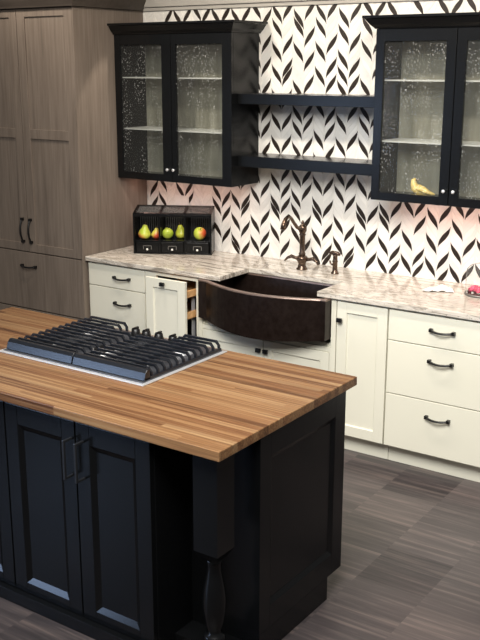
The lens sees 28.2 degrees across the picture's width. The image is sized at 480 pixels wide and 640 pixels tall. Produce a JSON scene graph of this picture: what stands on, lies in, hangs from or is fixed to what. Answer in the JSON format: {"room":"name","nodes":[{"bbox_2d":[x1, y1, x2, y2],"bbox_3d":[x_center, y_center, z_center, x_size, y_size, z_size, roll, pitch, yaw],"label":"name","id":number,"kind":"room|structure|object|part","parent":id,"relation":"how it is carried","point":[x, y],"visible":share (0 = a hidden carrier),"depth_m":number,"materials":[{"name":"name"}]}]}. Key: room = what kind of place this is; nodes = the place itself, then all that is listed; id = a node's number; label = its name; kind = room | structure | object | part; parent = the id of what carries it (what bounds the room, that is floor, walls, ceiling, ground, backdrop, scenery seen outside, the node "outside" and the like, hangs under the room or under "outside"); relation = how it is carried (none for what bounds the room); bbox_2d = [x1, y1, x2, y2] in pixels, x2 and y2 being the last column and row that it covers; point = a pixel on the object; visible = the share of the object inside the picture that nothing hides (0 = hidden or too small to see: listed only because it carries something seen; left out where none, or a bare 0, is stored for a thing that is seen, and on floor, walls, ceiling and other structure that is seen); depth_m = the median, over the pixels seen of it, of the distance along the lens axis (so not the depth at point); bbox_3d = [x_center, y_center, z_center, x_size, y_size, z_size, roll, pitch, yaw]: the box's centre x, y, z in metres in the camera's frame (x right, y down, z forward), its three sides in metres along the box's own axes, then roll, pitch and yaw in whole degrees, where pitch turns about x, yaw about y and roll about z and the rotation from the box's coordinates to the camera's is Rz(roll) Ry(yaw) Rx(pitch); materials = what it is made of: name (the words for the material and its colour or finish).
{"room":"kitchen","nodes":[
{"label":"kitchen","id":0,"kind":"room"},
{"bbox_2d":[0,449,479,639],"bbox_3d":[-1.237,1.331,3.247,9.700,0.050,7.100,10,18,33],"label":"floor","id":1,"kind":"structure","parent":0,"point":[409,569],"depth_m":4.14,"materials":[{"name":"wood"}]},
{"bbox_2d":[0,0,146,320],"bbox_3d":[-1.221,-0.885,6.524,1.043,2.545,0.712,10,18,33],"label":"tall cabinet","id":2,"kind":"object","parent":1,"relation":"on","point":[64,200],"visible":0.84,"depth_m":6.14,"materials":[{"name":"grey wood"}]},
{"bbox_3d":[-1.608,-1.243,6.342,0.484,1.543,0.021,10,18,33],"label":"door","id":3,"kind":"part","parent":2,"relation":"part of","materials":[{"name":"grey wood"}]},
{"bbox_3d":[-1.455,-0.599,6.367,0.016,0.166,0.039,10,18,33],"label":"handle","id":4,"kind":"part","parent":2,"relation":"part of","materials":[{"name":"black metal"}]},
{"bbox_3d":[-1.424,-0.358,6.409,0.141,0.020,0.039,10,18,33],"label":"handle","id":5,"kind":"part","parent":2,"relation":"part of","materials":[{"name":"black metal"}]},
{"bbox_3d":[-1.393,-0.588,6.325,0.016,0.166,0.039,10,18,33],"label":"handle","id":6,"kind":"part","parent":2,"relation":"part of","materials":[{"name":"black metal"}]},
{"bbox_3d":[-1.410,0.109,6.560,0.968,0.374,0.021,10,18,33],"label":"drawer","id":7,"kind":"part","parent":2,"relation":"part of","materials":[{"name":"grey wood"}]},
{"bbox_3d":[-1.410,-0.267,6.460,0.968,0.388,0.021,10,18,33],"label":"drawer","id":8,"kind":"part","parent":2,"relation":"part of","materials":[{"name":"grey wood"}]},
{"bbox_3d":[-1.207,-1.171,6.075,0.478,1.543,0.021,10,18,33],"label":"door","id":9,"kind":"part","parent":2,"relation":"part of","materials":[{"name":"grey wood"}]},
{"bbox_3d":[-1.228,-2.062,6.198,1.043,0.102,0.684,10,18,33],"label":"crown moulding","id":10,"kind":"part","parent":2,"relation":"part of","materials":[{"name":"brown wood"}]},
{"bbox_2d":[89,261,146,332],"bbox_3d":[-0.622,0.021,6.366,0.475,0.876,0.648,10,18,33],"label":"base cabinet","id":11,"kind":"object","parent":1,"relation":"on","point":[118,293],"visible":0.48,"depth_m":6.06,"materials":[{"name":"beige paint"}]},
{"bbox_3d":[-0.778,-0.272,6.053,0.469,0.141,0.020,10,18,33],"label":"drawer","id":12,"kind":"part","parent":11,"relation":"part of","materials":[{"name":"beige paint"}]},
{"bbox_3d":[-0.778,-0.053,6.111,0.469,0.302,0.020,10,18,33],"label":"drawer","id":13,"kind":"part","parent":11,"relation":"part of","materials":[{"name":"beige paint"}]},
{"bbox_3d":[-0.751,-0.257,6.001,0.138,0.020,0.039,10,18,33],"label":"handle","id":14,"kind":"part","parent":11,"relation":"part of","materials":[{"name":"black metal"}]},
{"bbox_3d":[-0.751,-0.097,6.043,0.138,0.020,0.039,10,18,33],"label":"handle","id":15,"kind":"part","parent":11,"relation":"part of","materials":[{"name":"black metal"}]},
{"bbox_2d":[145,270,198,340],"bbox_3d":[-0.287,0.099,6.078,0.408,0.876,0.757,10,18,33],"label":"base cabinet","id":16,"kind":"object","parent":1,"relation":"on","point":[171,299],"visible":0.35,"depth_m":5.73,"materials":[{"name":"beige paint"}]},
{"bbox_2d":[176,279,195,298],"bbox_3d":[-0.272,-0.219,5.925,0.257,0.045,0.569,10,18,33],"label":"tray","id":17,"kind":"object","parent":16,"relation":"on","point":[190,292],"depth_m":5.68,"materials":[{"name":"brown wood"}]},
{"bbox_2d":[187,296,195,319],"bbox_3d":[-0.272,-0.094,5.959,0.257,0.045,0.569,10,18,33],"label":"tray","id":18,"kind":"object","parent":16,"relation":"on","point":[191,309],"depth_m":5.76,"materials":[{"name":"brown wood"}]},
{"bbox_3d":[-0.395,0.115,5.825,0.215,0.715,0.129,10,18,33],"label":"slide post","id":19,"kind":"part","parent":16,"relation":"part of","materials":[{"name":"metal"}]},
{"bbox_2d":[0,391,345,639],"bbox_3d":[-0.634,0.644,4.050,1.948,0.866,0.877,10,18,33],"label":"kitchen island","id":20,"kind":"object","parent":1,"relation":"on","point":[105,535],"visible":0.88,"depth_m":3.53,"materials":[{"name":"black wood"}]},
{"bbox_3d":[-1.048,0.669,3.872,0.349,0.796,0.021,10,18,33],"label":"door","id":21,"kind":"part","parent":20,"relation":"part of","materials":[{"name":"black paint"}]},
{"bbox_3d":[-0.748,0.723,3.671,0.367,0.796,0.021,10,18,33],"label":"door","id":22,"kind":"part","parent":20,"relation":"part of","materials":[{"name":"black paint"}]},
{"bbox_3d":[-0.629,0.505,3.487,0.010,0.153,0.046,10,18,33],"label":"handle","id":23,"kind":"part","parent":20,"relation":"part of","materials":[{"name":"black metal"}]},
{"bbox_3d":[-0.581,0.514,3.455,0.010,0.153,0.046,10,18,33],"label":"handle","id":24,"kind":"part","parent":20,"relation":"part of","materials":[{"name":"black metal"}]},
{"bbox_3d":[-0.449,0.777,3.472,0.349,0.796,0.021,10,18,33],"label":"door","id":25,"kind":"part","parent":20,"relation":"part of","materials":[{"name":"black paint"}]},
{"bbox_2d":[0,307,356,461],"bbox_3d":[-0.616,0.195,3.976,1.985,0.036,0.938,10,18,33],"label":"island countertop","id":26,"kind":"structure","parent":20,"relation":"on","point":[215,408],"depth_m":3.59,"materials":[{"name":"brown wood"}]},
{"bbox_2d":[0,316,226,385],"bbox_3d":[-0.549,0.112,4.114,0.816,0.053,0.560,10,18,33],"label":"cooktop","id":27,"kind":"object","parent":26,"relation":"in","point":[101,349],"visible":1,"depth_m":4.02,"materials":[{"name":"metal"}]},
{"bbox_3d":[-0.474,0.051,4.338,0.046,0.038,0.046,10,18,33],"label":"control knob","id":28,"kind":"part","parent":27,"relation":"part of","materials":[{"name":"black metal"}]},
{"bbox_3d":[-0.423,0.060,4.304,0.046,0.038,0.046,10,18,33],"label":"control knob","id":29,"kind":"part","parent":27,"relation":"part of","materials":[{"name":"black metal"}]},
{"bbox_3d":[-0.362,0.071,4.264,0.046,0.038,0.046,10,18,33],"label":"control knob","id":30,"kind":"part","parent":27,"relation":"part of","materials":[{"name":"black metal"}]},
{"bbox_3d":[-0.297,0.083,4.220,0.046,0.038,0.046,10,18,33],"label":"control knob","id":31,"kind":"part","parent":27,"relation":"part of","materials":[{"name":"black metal"}]},
{"bbox_3d":[-0.089,0.844,3.302,0.100,0.866,0.100,10,18,33],"label":"corner post","id":32,"kind":"part","parent":20,"relation":"part of","materials":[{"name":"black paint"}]},
{"bbox_3d":[0.234,0.757,3.627,0.022,0.866,0.609,10,18,33],"label":"panel","id":33,"kind":"part","parent":20,"relation":"part of","materials":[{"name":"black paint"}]},
{"bbox_2d":[199,278,338,371],"bbox_3d":[0.301,0.185,5.756,0.936,0.876,0.637,10,18,33],"label":"base cabinet","id":34,"kind":"object","parent":1,"relation":"on","point":[321,355],"visible":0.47,"depth_m":5.43,"materials":[{"name":"beige paint"}]},
{"bbox_3d":[-0.041,0.303,5.678,0.436,0.457,0.020,10,18,33],"label":"door","id":35,"kind":"part","parent":34,"relation":"part of","materials":[{"name":"beige paint"}]},
{"bbox_2d":[85,245,479,321],"bbox_3d":[0.326,-0.259,5.634,2.771,0.030,0.641,10,18,33],"label":"countertop","id":36,"kind":"structure","parent":34,"relation":"on","point":[395,291],"depth_m":5.58,"materials":[{"name":"stone"}]},
{"bbox_2d":[133,205,214,254],"bbox_3d":[-0.430,-0.588,6.225,0.512,0.297,0.177,2,15,6],"label":"box","id":37,"kind":"object","parent":36,"relation":"on","point":[191,217],"visible":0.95,"depth_m":6.21,"materials":[{"name":"black wood"}]},
{"bbox_2d":[138,223,150,238],"bbox_3d":[-0.624,-0.584,6.231,0.082,0.110,0.082,2,15,6],"label":"pear","id":38,"kind":"object","parent":37,"relation":"in","point":[144,232],"visible":1,"depth_m":6.21,"materials":[{"name":"food"}]},
{"bbox_3d":[-0.595,-0.486,6.246,0.146,0.068,0.102,2,15,6],"label":"drawer","id":39,"kind":"part","parent":37,"relation":"part of","materials":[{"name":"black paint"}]},
{"bbox_2d":[151,227,158,238],"bbox_3d":[-0.549,-0.576,6.245,0.062,0.087,0.062,2,15,6],"label":"pear","id":40,"kind":"object","parent":37,"relation":"in","point":[155,234],"visible":0.93,"depth_m":6.22,"materials":[{"name":"food"}]},
{"bbox_2d":[162,227,172,238],"bbox_3d":[-0.470,-0.570,6.253,0.072,0.072,0.097,2,15,6],"label":"apple","id":41,"kind":"object","parent":37,"relation":"in","point":[167,233],"visible":1,"depth_m":6.22,"materials":[{"name":"green food"}]},
{"bbox_3d":[-0.432,-0.482,6.230,0.146,0.068,0.102,2,15,6],"label":"drawer","id":42,"kind":"part","parent":37,"relation":"part of","materials":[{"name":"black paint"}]},
{"bbox_3d":[-0.429,-0.714,6.200,0.512,0.040,0.160,2,15,6],"label":"lid","id":43,"kind":"part","parent":37,"relation":"part of","materials":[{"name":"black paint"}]},
{"bbox_2d":[175,223,183,237],"bbox_3d":[-0.384,-0.587,6.253,0.078,0.105,0.078,2,15,6],"label":"pear","id":44,"kind":"object","parent":37,"relation":"in","point":[179,233],"visible":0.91,"depth_m":6.23,"materials":[{"name":"food"}]},
{"bbox_3d":[-0.270,-0.477,6.214,0.146,0.068,0.102,2,15,6],"label":"drawer","id":45,"kind":"part","parent":37,"relation":"part of","materials":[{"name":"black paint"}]},
{"bbox_2d":[194,227,205,239],"bbox_3d":[-0.260,-0.560,6.195,0.082,0.083,0.084,2,15,6],"label":"apple","id":46,"kind":"object","parent":37,"relation":"in","point":[199,232],"visible":1,"depth_m":6.17,"materials":[{"name":"food"}]},
{"bbox_2d":[198,273,332,341],"bbox_3d":[0.171,-0.072,5.496,0.874,0.256,0.459,10,18,33],"label":"farmhouse sink","id":47,"kind":"object","parent":36,"relation":"in","point":[249,305],"visible":0.97,"depth_m":5.33,"materials":[{"name":"brown metal"}]},
{"bbox_2d":[280,214,318,269],"bbox_3d":[0.302,-0.465,5.661,0.265,0.352,0.220,-8,17,-28],"label":"faucet","id":48,"kind":"object","parent":36,"relation":"on","point":[301,258],"visible":1,"depth_m":5.69,"materials":[{"name":"brown metal"}]},
{"bbox_3d":[0.311,-0.375,5.774,0.095,0.046,0.026,10,18,33],"label":"lever","id":49,"kind":"part","parent":48,"relation":"part of","materials":[{"name":"brown metal"}]},
{"bbox_3d":[0.302,-0.565,5.574,0.033,0.114,0.228,10,18,33],"label":"spout","id":50,"kind":"part","parent":48,"relation":"part of","materials":[{"name":"brown metal"}]},
{"bbox_3d":[0.433,-0.353,5.692,0.095,0.046,0.026,10,18,33],"label":"lever","id":51,"kind":"part","parent":48,"relation":"part of","materials":[{"name":"brown metal"}]},
{"bbox_2d":[329,251,340,274],"bbox_3d":[0.557,-0.339,5.609,0.048,0.136,0.070,-8,17,-28],"label":"sprayer","id":52,"kind":"object","parent":36,"relation":"on","point":[335,254],"visible":1,"depth_m":5.60,"materials":[{"name":"brown metal"}]},
{"bbox_2d":[422,284,453,292],"bbox_3d":[1.083,-0.179,5.210,0.174,0.028,0.116,4,15,14],"label":"paper sheet","id":53,"kind":"object","parent":36,"relation":"on","point":[442,287],"visible":1,"depth_m":5.18,"materials":[{"name":"white paper"}]},
{"bbox_2d":[464,263,479,297],"bbox_3d":[1.287,-0.218,5.086,0.172,0.173,0.172,10,18,33],"label":"tub","id":54,"kind":"object","parent":36,"relation":"on","point":[470,294],"visible":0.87,"depth_m":5.07,"materials":[{"name":"glass"}]},
{"bbox_2d":[468,285,479,293],"bbox_3d":[1.286,-0.163,5.096,0.135,0.036,0.131,1,15,2],"label":"candy","id":55,"kind":"object","parent":54,"relation":"in","point":[475,288],"visible":1,"depth_m":5.09,"materials":[{"name":"pink food"}]},
{"bbox_3d":[0.318,0.368,5.438,0.430,0.457,0.020,10,18,33],"label":"door","id":56,"kind":"part","parent":34,"relation":"part of","materials":[{"name":"beige paint"}]},
{"bbox_2d":[336,300,390,458],"bbox_3d":[0.814,0.277,5.413,0.306,0.876,0.637,10,18,33],"label":"base cabinet","id":57,"kind":"object","parent":1,"relation":"on","point":[362,339],"visible":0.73,"depth_m":5.16,"materials":[{"name":"beige paint"}]},
{"bbox_2d":[384,308,479,481],"bbox_3d":[1.190,0.346,5.156,0.610,0.876,0.648,10,18,33],"label":"base cabinet","id":58,"kind":"object","parent":1,"relation":"on","point":[432,405],"visible":0.99,"depth_m":4.95,"materials":[{"name":"beige paint"}]},
{"bbox_3d":[1.033,0.574,4.982,0.604,0.296,0.020,10,18,33],"label":"drawer","id":59,"kind":"part","parent":58,"relation":"part of","materials":[{"name":"beige paint"}]},
{"bbox_3d":[1.033,0.286,4.905,0.604,0.288,0.020,10,18,33],"label":"drawer","id":60,"kind":"part","parent":58,"relation":"part of","materials":[{"name":"beige paint"}]},
{"bbox_3d":[1.033,0.064,4.846,0.604,0.162,0.020,10,18,33],"label":"drawer","id":61,"kind":"part","parent":58,"relation":"part of","materials":[{"name":"beige paint"}]},
{"bbox_3d":[1.016,0.520,4.943,0.138,0.020,0.039,10,18,33],"label":"handle","id":62,"kind":"part","parent":58,"relation":"part of","materials":[{"name":"black metal"}]},
{"bbox_3d":[1.016,0.225,4.864,0.138,0.020,0.039,10,18,33],"label":"handle","id":63,"kind":"part","parent":58,"relation":"part of","materials":[{"name":"black metal"}]},
{"bbox_3d":[1.017,0.065,4.821,0.138,0.020,0.039,10,18,33],"label":"handle","id":64,"kind":"part","parent":58,"relation":"part of","materials":[{"name":"black metal"}]},
{"bbox_2d":[143,0,479,285],"bbox_3d":[-0.351,-1.034,6.396,6.600,2.900,0.126,10,18,33],"label":"wall","id":65,"kind":"structure","parent":0,"point":[328,48],"depth_m":5.69,"materials":[{"name":"white tile"}]},
{"bbox_2d":[175,195,188,204],"bbox_3d":[-0.389,-0.777,6.408,0.114,0.117,0.007,10,18,33],"label":"outlet cover","id":66,"kind":"object","parent":65,"relation":"attached to","point":[179,199],"visible":0.56,"depth_m":6.40,"materials":[{"name":"white plastic"}]},
{"bbox_2d":[107,20,267,186],"bbox_3d":[-0.334,-1.359,5.992,0.970,0.967,0.358,10,18,33],"label":"upper cabinet","id":67,"kind":"object","parent":65,"relation":"attached to","point":[180,118],"visible":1,"depth_m":6.04,"materials":[{"name":"black wood"}]},
{"bbox_3d":[-0.609,-1.341,6.055,0.454,0.900,0.020,10,18,33],"label":"door","id":68,"kind":"part","parent":67,"relation":"part of","materials":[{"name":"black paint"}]},
{"bbox_2d":[129,126,221,133],"bbox_3d":[-0.334,-1.210,6.085,0.874,0.007,0.238,10,18,33],"label":"shelf","id":69,"kind":"object","parent":67,"relation":"attached to","point":[132,129],"depth_m":6.18,"materials":[{"name":"white glass"}]},
{"bbox_3d":[-0.262,-1.367,6.151,0.876,0.864,0.010,10,18,33],"label":"panel","id":70,"kind":"part","parent":67,"relation":"part of","materials":[{"name":"clear glass"}]},
{"bbox_3d":[-0.334,-1.794,5.876,0.970,0.066,0.358,10,18,33],"label":"crown","id":71,"kind":"part","parent":67,"relation":"part of","materials":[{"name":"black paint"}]},
{"bbox_2d":[159,77,221,78],"bbox_3d":[-0.333,-1.521,6.002,0.874,0.007,0.238,10,18,33],"label":"shelf","id":72,"kind":"object","parent":67,"relation":"attached to","point":[159,77],"depth_m":5.99,"materials":[{"name":"white glass"}]},
{"bbox_3d":[-0.232,-1.274,5.803,0.454,0.900,0.020,10,18,33],"label":"door","id":73,"kind":"part","parent":67,"relation":"part of","materials":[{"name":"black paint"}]},
{"bbox_2d":[143,0,428,11],"bbox_3d":[0.842,-1.974,5.196,3.596,0.462,0.040,10,18,33],"label":"trim","id":74,"kind":"structure","parent":65,"relation":"attached to","point":[150,5],"depth_m":5.83,"materials":[{"name":"paint"}]},
{"bbox_2d":[238,153,371,175],"bbox_3d":[0.437,-0.921,5.633,0.935,0.065,0.236,10,18,33],"label":"floating shelf","id":75,"kind":"object","parent":65,"relation":"attached to","point":[351,166],"visible":0.8,"depth_m":5.55,"materials":[{"name":"black wood"}]},
{"bbox_2d":[238,93,373,107],"bbox_3d":[0.438,-1.277,5.538,0.935,0.061,0.236,10,18,33],"label":"floating shelf","id":76,"kind":"object","parent":65,"relation":"attached to","point":[294,99],"visible":0.8,"depth_m":5.45,"materials":[{"name":"black wood"}]},
{"bbox_2d":[362,12,479,208],"bbox_3d":[1.160,-1.091,4.994,1.020,0.967,0.358,10,18,33],"label":"upper cabinet","id":77,"kind":"object","parent":65,"relation":"attached to","point":[426,120],"visible":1,"depth_m":5.17,"materials":[{"name":"black wood"}]},
{"bbox_3d":[0.911,-1.069,5.039,0.450,0.900,0.020,10,18,33],"label":"door","id":78,"kind":"part","parent":77,"relation":"part of","materials":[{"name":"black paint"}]},
{"bbox_3d":[1.161,-1.526,4.878,1.020,0.066,0.358,10,18,33],"label":"crown","id":79,"kind":"part","parent":77,"relation":"part of","materials":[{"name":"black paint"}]},
{"bbox_2d":[411,178,434,194],"bbox_3d":[0.989,-0.716,5.189,0.065,0.104,0.141,-12,19,-39],"label":"bird figurine","id":80,"kind":"object","parent":77,"relation":"in","point":[418,189],"visible":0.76,"depth_m":5.19,"materials":[{"name":"ceramic"}]},
{"bbox_2d":[382,138,479,146],"bbox_3d":[1.185,-0.938,5.071,0.866,0.007,0.238,10,18,33],"label":"shelf","id":81,"kind":"object","parent":77,"relation":"attached to","point":[466,142],"depth_m":5.21,"materials":[{"name":"white glass"}]},
{"bbox_2d":[385,79,479,81],"bbox_3d":[1.185,-1.249,4.988,0.866,0.007,0.238,10,18,33],"label":"shelf","id":82,"kind":"object","parent":77,"relation":"attached to","point":[386,80],"depth_m":5.19,"materials":[{"name":"white glass"}]},
{"bbox_3d":[1.256,-1.094,5.136,0.868,0.864,0.010,10,18,33],"label":"panel","id":83,"kind":"part","parent":77,"relation":"part of","materials":[{"name":"clear glass"}]},
{"bbox_3d":[1.284,-1.002,4.790,0.450,0.900,0.020,10,18,33],"label":"door","id":84,"kind":"part","parent":77,"relation":"part of","materials":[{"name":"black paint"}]}
]}

